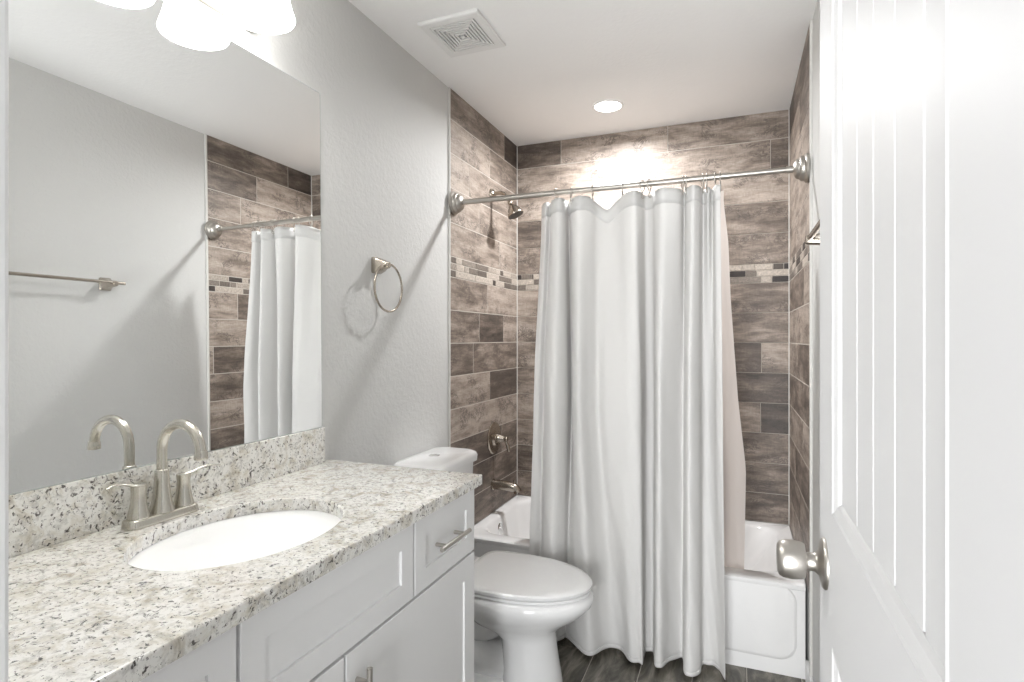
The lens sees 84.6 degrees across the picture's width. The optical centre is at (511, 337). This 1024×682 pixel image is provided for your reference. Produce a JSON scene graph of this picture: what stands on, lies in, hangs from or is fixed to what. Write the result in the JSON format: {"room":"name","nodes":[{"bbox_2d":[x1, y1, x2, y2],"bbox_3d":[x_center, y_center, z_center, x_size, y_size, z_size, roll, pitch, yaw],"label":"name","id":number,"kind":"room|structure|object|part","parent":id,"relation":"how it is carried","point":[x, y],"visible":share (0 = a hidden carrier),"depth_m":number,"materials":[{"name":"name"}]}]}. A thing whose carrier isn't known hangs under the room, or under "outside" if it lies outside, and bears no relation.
{"room":"bathroom","nodes":[
{"label":"bathroom","id":0,"kind":"room"},
{"bbox_2d":[164,0,516,525],"bbox_3d":[-0.570,0.080,2.099,0.110,2.521,3.177,0,0,22],"label":"wall","id":1,"kind":"structure","parent":0,"point":[438,369],"depth_m":2.30,"materials":[{"name":"grey paint"}]},
{"bbox_2d":[9,0,321,494],"bbox_3d":[-0.828,-0.254,1.300,0.021,1.086,1.141,0,0,22],"label":"wall mirror","id":2,"kind":"object","parent":1,"relation":"attached to","point":[165,175],"visible":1,"depth_m":1.29,"materials":[{"name":"clear glass"}]},
{"bbox_2d":[9,427,324,557],"bbox_3d":[-0.839,0.347,1.276,0.020,0.115,1.199,0,0,22],"label":"backsplash","id":3,"kind":"structure","parent":1,"relation":"attached to","point":[47,516],"depth_m":1.23,"materials":[{"name":"stone"}]},
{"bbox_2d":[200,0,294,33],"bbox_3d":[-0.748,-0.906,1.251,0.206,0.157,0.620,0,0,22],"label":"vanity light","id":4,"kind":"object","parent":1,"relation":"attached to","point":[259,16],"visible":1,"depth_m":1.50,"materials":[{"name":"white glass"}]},
{"bbox_3d":[-0.830,-0.892,1.284,0.030,0.082,0.620,0,0,22],"label":"plate","id":5,"kind":"part","parent":4,"relation":"part of","materials":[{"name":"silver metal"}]},
{"bbox_3d":[-0.651,-0.893,1.450,0.049,0.070,0.049,0,0,22],"label":"bulb","id":6,"kind":"part","parent":4,"relation":"part of","materials":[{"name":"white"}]},
{"bbox_2d":[371,257,402,312],"bbox_3d":[-0.481,-0.199,2.112,0.064,0.208,0.186,0,0,22],"label":"towel ring","id":7,"kind":"object","parent":1,"relation":"attached to","point":[378,265],"visible":1,"depth_m":2.09,"materials":[{"name":"silver metal"}]},
{"bbox_3d":[-0.296,0.080,2.652,0.010,2.520,0.010,0,0,22],"label":"edge trim","id":8,"kind":"part","parent":1,"relation":"part of","materials":[{"name":"white"}]},
{"bbox_2d":[487,422,509,453],"bbox_3d":[-0.058,0.555,3.108,0.096,0.178,0.178,0,0,22],"label":"tub valve","id":9,"kind":"object","parent":1,"relation":"attached to","point":[494,437],"visible":1,"depth_m":3.09,"materials":[{"name":"silver metal"}]},
{"bbox_3d":[-0.049,0.578,3.104,0.078,0.100,0.054,0,0,22],"label":"lever handle","id":10,"kind":"part","parent":9,"relation":"part of","materials":[{"name":"silver metal"}]},
{"bbox_2d":[489,189,522,218],"bbox_3d":[-0.028,-0.734,3.064,0.187,0.176,0.092,0,0,22],"label":"shower","id":11,"kind":"object","parent":1,"relation":"attached to","point":[514,211],"visible":0.84,"depth_m":3.04,"materials":[{"name":"silver metal"}]},
{"bbox_3d":[-0.057,-0.769,3.075,0.124,0.072,0.022,0,0,22],"label":"arm","id":12,"kind":"part","parent":11,"relation":"part of","materials":[{"name":"silver metal"}]},
{"bbox_2d":[491,479,521,493],"bbox_3d":[-0.028,0.813,3.085,0.169,0.077,0.060,0,0,22],"label":"tub spout","id":13,"kind":"object","parent":1,"relation":"attached to","point":[495,484],"visible":1,"depth_m":3.07,"materials":[{"name":"silver metal"}]},
{"bbox_2d":[448,153,809,214],"bbox_3d":[0.420,-0.642,2.401,1.506,0.110,0.110,0,0,22],"label":"curtain rod","id":14,"kind":"object","parent":1,"relation":"attached to","point":[800,169],"visible":1,"depth_m":2.35,"materials":[{"name":"grey metal"}]},
{"bbox_2d":[529,184,724,678],"bbox_3d":[0.450,0.356,2.373,0.845,1.928,0.173,0,0,22],"label":"shower curtain","id":15,"kind":"object","parent":14,"relation":"hanging from","point":[627,492],"visible":0.96,"depth_m":2.33,"materials":[{"name":"white fabric"}]},
{"bbox_2d":[639,180,644,198],"bbox_3d":[0.545,-0.622,2.350,0.040,0.080,0.009,0,0,-41],"label":"curtain hook","id":16,"kind":"object","parent":14,"relation":"hanging from","point":[640,180],"visible":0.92,"depth_m":2.35,"materials":[{"name":"grey metal"}]},
{"bbox_2d":[647,179,650,197],"bbox_3d":[0.572,-0.622,2.340,0.009,0.080,0.040,0,0,38],"label":"curtain hook","id":17,"kind":"object","parent":14,"relation":"hanging from","point":[648,179],"visible":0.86,"depth_m":2.33,"materials":[{"name":"grey metal"}]},
{"bbox_2d":[700,173,703,192],"bbox_3d":[0.766,-0.622,2.263,0.009,0.080,0.040,0,0,0],"label":"curtain hook","id":18,"kind":"object","parent":14,"relation":"hanging from","point":[702,173],"visible":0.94,"depth_m":2.25,"materials":[{"name":"grey metal"}]},
{"bbox_2d":[348,0,816,145],"bbox_3d":[0.180,-1.231,1.800,1.724,0.100,3.177,0,0,22],"label":"ceiling","id":19,"kind":"structure","parent":0,"point":[669,62],"depth_m":2.39,"materials":[{"name":"white paint"}]},
{"bbox_2d":[418,8,505,57],"bbox_3d":[-0.190,-1.173,2.183,0.247,0.014,0.266,0,0,22],"label":"ceiling vent","id":20,"kind":"object","parent":19,"relation":"in","point":[465,32],"visible":1,"depth_m":2.16,"materials":[{"name":"white plastic"}]},
{"bbox_2d":[592,99,623,112],"bbox_3d":[0.488,-1.178,2.864,0.160,0.005,0.160,0,0,22],"label":"recessed light","id":21,"kind":"object","parent":19,"relation":"in","point":[604,106],"visible":1,"depth_m":2.86,"materials":[{"name":"white plastic"}]},
{"bbox_2d":[541,191,745,568],"bbox_3d":[0.526,0.203,2.517,0.962,1.615,0.148,0,0,22],"label":"liner","id":22,"kind":"object","parent":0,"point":[734,468],"visible":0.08,"depth_m":2.37,"materials":[{"name":"white plastic"}]},
{"bbox_2d":[517,109,790,529],"bbox_3d":[0.749,0.080,3.226,1.524,2.521,0.106,0,0,22],"label":"wall","id":23,"kind":"structure","parent":0,"point":[756,208],"depth_m":2.99,"materials":[{"name":"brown tile"}]},
{"bbox_2d":[557,638,804,681],"bbox_3d":[-0.257,1.390,0.709,1.727,0.100,5.527,0,0,22],"label":"floor","id":24,"kind":"structure","parent":0,"point":[610,664],"depth_m":2.27,"materials":[{"name":"wood"}]},
{"bbox_2d":[128,489,473,681],"bbox_3d":[-0.570,0.888,1.192,0.580,0.904,1.221,0,0,22],"label":"vanity cabinet","id":25,"kind":"object","parent":24,"relation":"on","point":[401,609],"visible":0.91,"depth_m":1.21,"materials":[{"name":"white paint"}]},
{"bbox_3d":[-0.501,0.533,0.712,0.020,0.181,0.352,0,0,22],"label":"drawer","id":26,"kind":"part","parent":25,"relation":"part of","materials":[{"name":"white paint"}]},
{"bbox_2d":[9,427,481,681],"bbox_3d":[-0.579,0.362,1.198,0.560,0.145,1.245,0,0,22],"label":"countertop","id":27,"kind":"structure","parent":25,"relation":"on","point":[79,612],"depth_m":1.05,"materials":[{"name":"stone"}]},
{"bbox_2d":[105,419,220,530],"bbox_3d":[-0.765,0.291,1.250,0.196,0.227,0.168,0,0,-22],"label":"faucet","id":28,"kind":"object","parent":27,"relation":"on","point":[162,508],"visible":1,"depth_m":1.24,"materials":[{"name":"silver metal"}]},
{"bbox_3d":[-0.812,0.343,1.185,0.044,0.084,0.095,0,0,22],"label":"lever handle","id":29,"kind":"part","parent":28,"relation":"part of","materials":[{"name":"silver metal"}]},
{"bbox_3d":[-0.783,0.395,1.258,0.049,0.019,0.165,0,0,22],"label":"plate","id":30,"kind":"part","parent":28,"relation":"part of","materials":[{"name":"silver metal"}]},
{"bbox_3d":[-0.732,0.281,1.238,0.161,0.208,0.053,0,0,22],"label":"spout","id":31,"kind":"part","parent":28,"relation":"part of","materials":[{"name":"silver metal"}]},
{"bbox_3d":[-0.739,0.343,1.321,0.100,0.084,0.044,0,0,-30],"label":"lever handle","id":32,"kind":"part","parent":28,"relation":"part of","materials":[{"name":"silver metal"}]},
{"bbox_3d":[-0.339,0.533,1.118,0.020,0.181,0.507,0,0,22],"label":"sink panel","id":33,"kind":"part","parent":25,"relation":"part of","materials":[{"name":"white paint"}]},
{"bbox_3d":[-0.453,0.926,0.832,0.020,0.591,0.609,0,0,22],"label":"door","id":34,"kind":"part","parent":25,"relation":"part of","materials":[{"name":"white paint"}]},
{"bbox_3d":[-0.299,0.746,1.140,0.038,0.160,0.012,0,0,22],"label":"handle","id":35,"kind":"part","parent":25,"relation":"part of","materials":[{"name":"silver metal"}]},
{"bbox_3d":[-0.229,0.926,1.394,0.020,0.591,0.587,0,0,22],"label":"door","id":36,"kind":"part","parent":25,"relation":"part of","materials":[{"name":"white paint"}]},
{"bbox_3d":[-0.181,0.533,1.513,0.020,0.181,0.330,0,0,22],"label":"drawer","id":37,"kind":"part","parent":25,"relation":"part of","materials":[{"name":"white paint"}]},
{"bbox_3d":[-0.159,0.533,1.492,0.038,0.012,0.160,0,0,22],"label":"handle","id":38,"kind":"part","parent":25,"relation":"part of","materials":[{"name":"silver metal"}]},
{"bbox_2d":[393,447,593,681],"bbox_3d":[-0.053,0.914,2.228,0.762,0.860,0.404,0,0,22],"label":"toilet","id":39,"kind":"object","parent":24,"relation":"on","point":[521,601],"visible":0.59,"depth_m":2.09,"materials":[{"name":"white ceramic"}]},
{"bbox_3d":[-0.307,0.511,2.330,0.215,0.044,0.404,0,0,22],"label":"tank lid","id":40,"kind":"part","parent":39,"relation":"part of","materials":[{"name":"white ceramic"}]},
{"bbox_3d":[-0.312,0.743,2.332,0.196,0.417,0.380,0,0,22],"label":"tank","id":41,"kind":"part","parent":39,"relation":"part of","materials":[{"name":"white ceramic"}]},
{"bbox_3d":[0.067,0.943,2.181,0.487,0.015,0.380,0,0,22],"label":"seat","id":42,"kind":"part","parent":39,"relation":"part of","materials":[{"name":"white plastic"}]},
{"bbox_3d":[0.064,0.923,2.182,0.498,0.023,0.386,0,0,22],"label":"lid","id":43,"kind":"part","parent":39,"relation":"part of","materials":[{"name":"white plastic"}]},
{"bbox_2d":[472,495,805,678],"bbox_3d":[0.590,1.153,2.827,1.504,0.375,0.758,0,0,22],"label":"bathtub","id":44,"kind":"object","parent":24,"relation":"on","point":[765,609],"visible":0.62,"depth_m":2.29,"materials":[{"name":"white ceramic"}]},
{"bbox_3d":[-0.065,1.028,3.041,0.024,0.071,0.072,0,0,22],"label":"overflow plate","id":45,"kind":"part","parent":44,"relation":"part of","materials":[{"name":"silver metal"}]},
{"bbox_2d":[789,0,819,681],"bbox_3d":[0.930,0.080,1.501,0.110,2.521,3.177,0,0,22],"label":"wall","id":46,"kind":"structure","parent":0,"point":[804,111],"depth_m":2.16,"materials":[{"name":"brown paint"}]},
{"bbox_2d":[805,660,812,681],"bbox_3d":[0.744,1.298,1.175,0.013,0.085,2.193,0,0,22],"label":"baseboard","id":47,"kind":"structure","parent":46,"relation":"attached to","point":[808,678],"depth_m":2.15,"materials":[{"name":"white paint"}]},
{"bbox_3d":[1.112,0.080,2.090,0.010,2.520,0.010,0,0,22],"label":"edge trim","id":48,"kind":"part","parent":46,"relation":"part of","materials":[{"name":"white"}]},
{"bbox_2d":[805,219,819,244],"bbox_3d":[0.775,-0.278,1.343,0.080,0.060,0.608,0,0,22],"label":"towel bar","id":49,"kind":"object","parent":46,"relation":"attached to","point":[813,238],"visible":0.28,"depth_m":1.57,"materials":[{"name":"silver metal"}]},
{"bbox_3d":[-0.387,0.080,0.380,1.524,2.521,0.120,0,0,22],"label":"wall","id":50,"kind":"structure","parent":0,"visible":0},
{"bbox_2d":[0,0,5,681],"bbox_3d":[-0.126,0.265,0.274,0.712,2.150,0.136,0,0,22],"label":"trim","id":51,"kind":"structure","parent":50,"relation":"attached to","point":[2,2],"depth_m":0.46,"materials":[{"name":"white paint"}]},
{"bbox_2d":[6,0,8,681],"bbox_3d":[-0.101,0.237,0.338,0.822,2.205,0.014,0,0,22],"label":"trim","id":52,"kind":"structure","parent":50,"relation":"attached to","point":[7,1],"depth_m":0.47,"materials":[{"name":"white paint"}]},
{"bbox_2d":[776,0,1023,681],"bbox_3d":[0.325,0.275,0.538,0.097,2.110,0.681,0,0,22],"label":"door","id":53,"kind":"structure","parent":50,"relation":"in","point":[918,560],"depth_m":0.41,"materials":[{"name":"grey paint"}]},
{"bbox_3d":[0.406,0.317,0.805,0.050,0.054,0.054,0,0,22],"label":"knob","id":54,"kind":"part","parent":53,"relation":"part of","materials":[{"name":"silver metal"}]}
]}

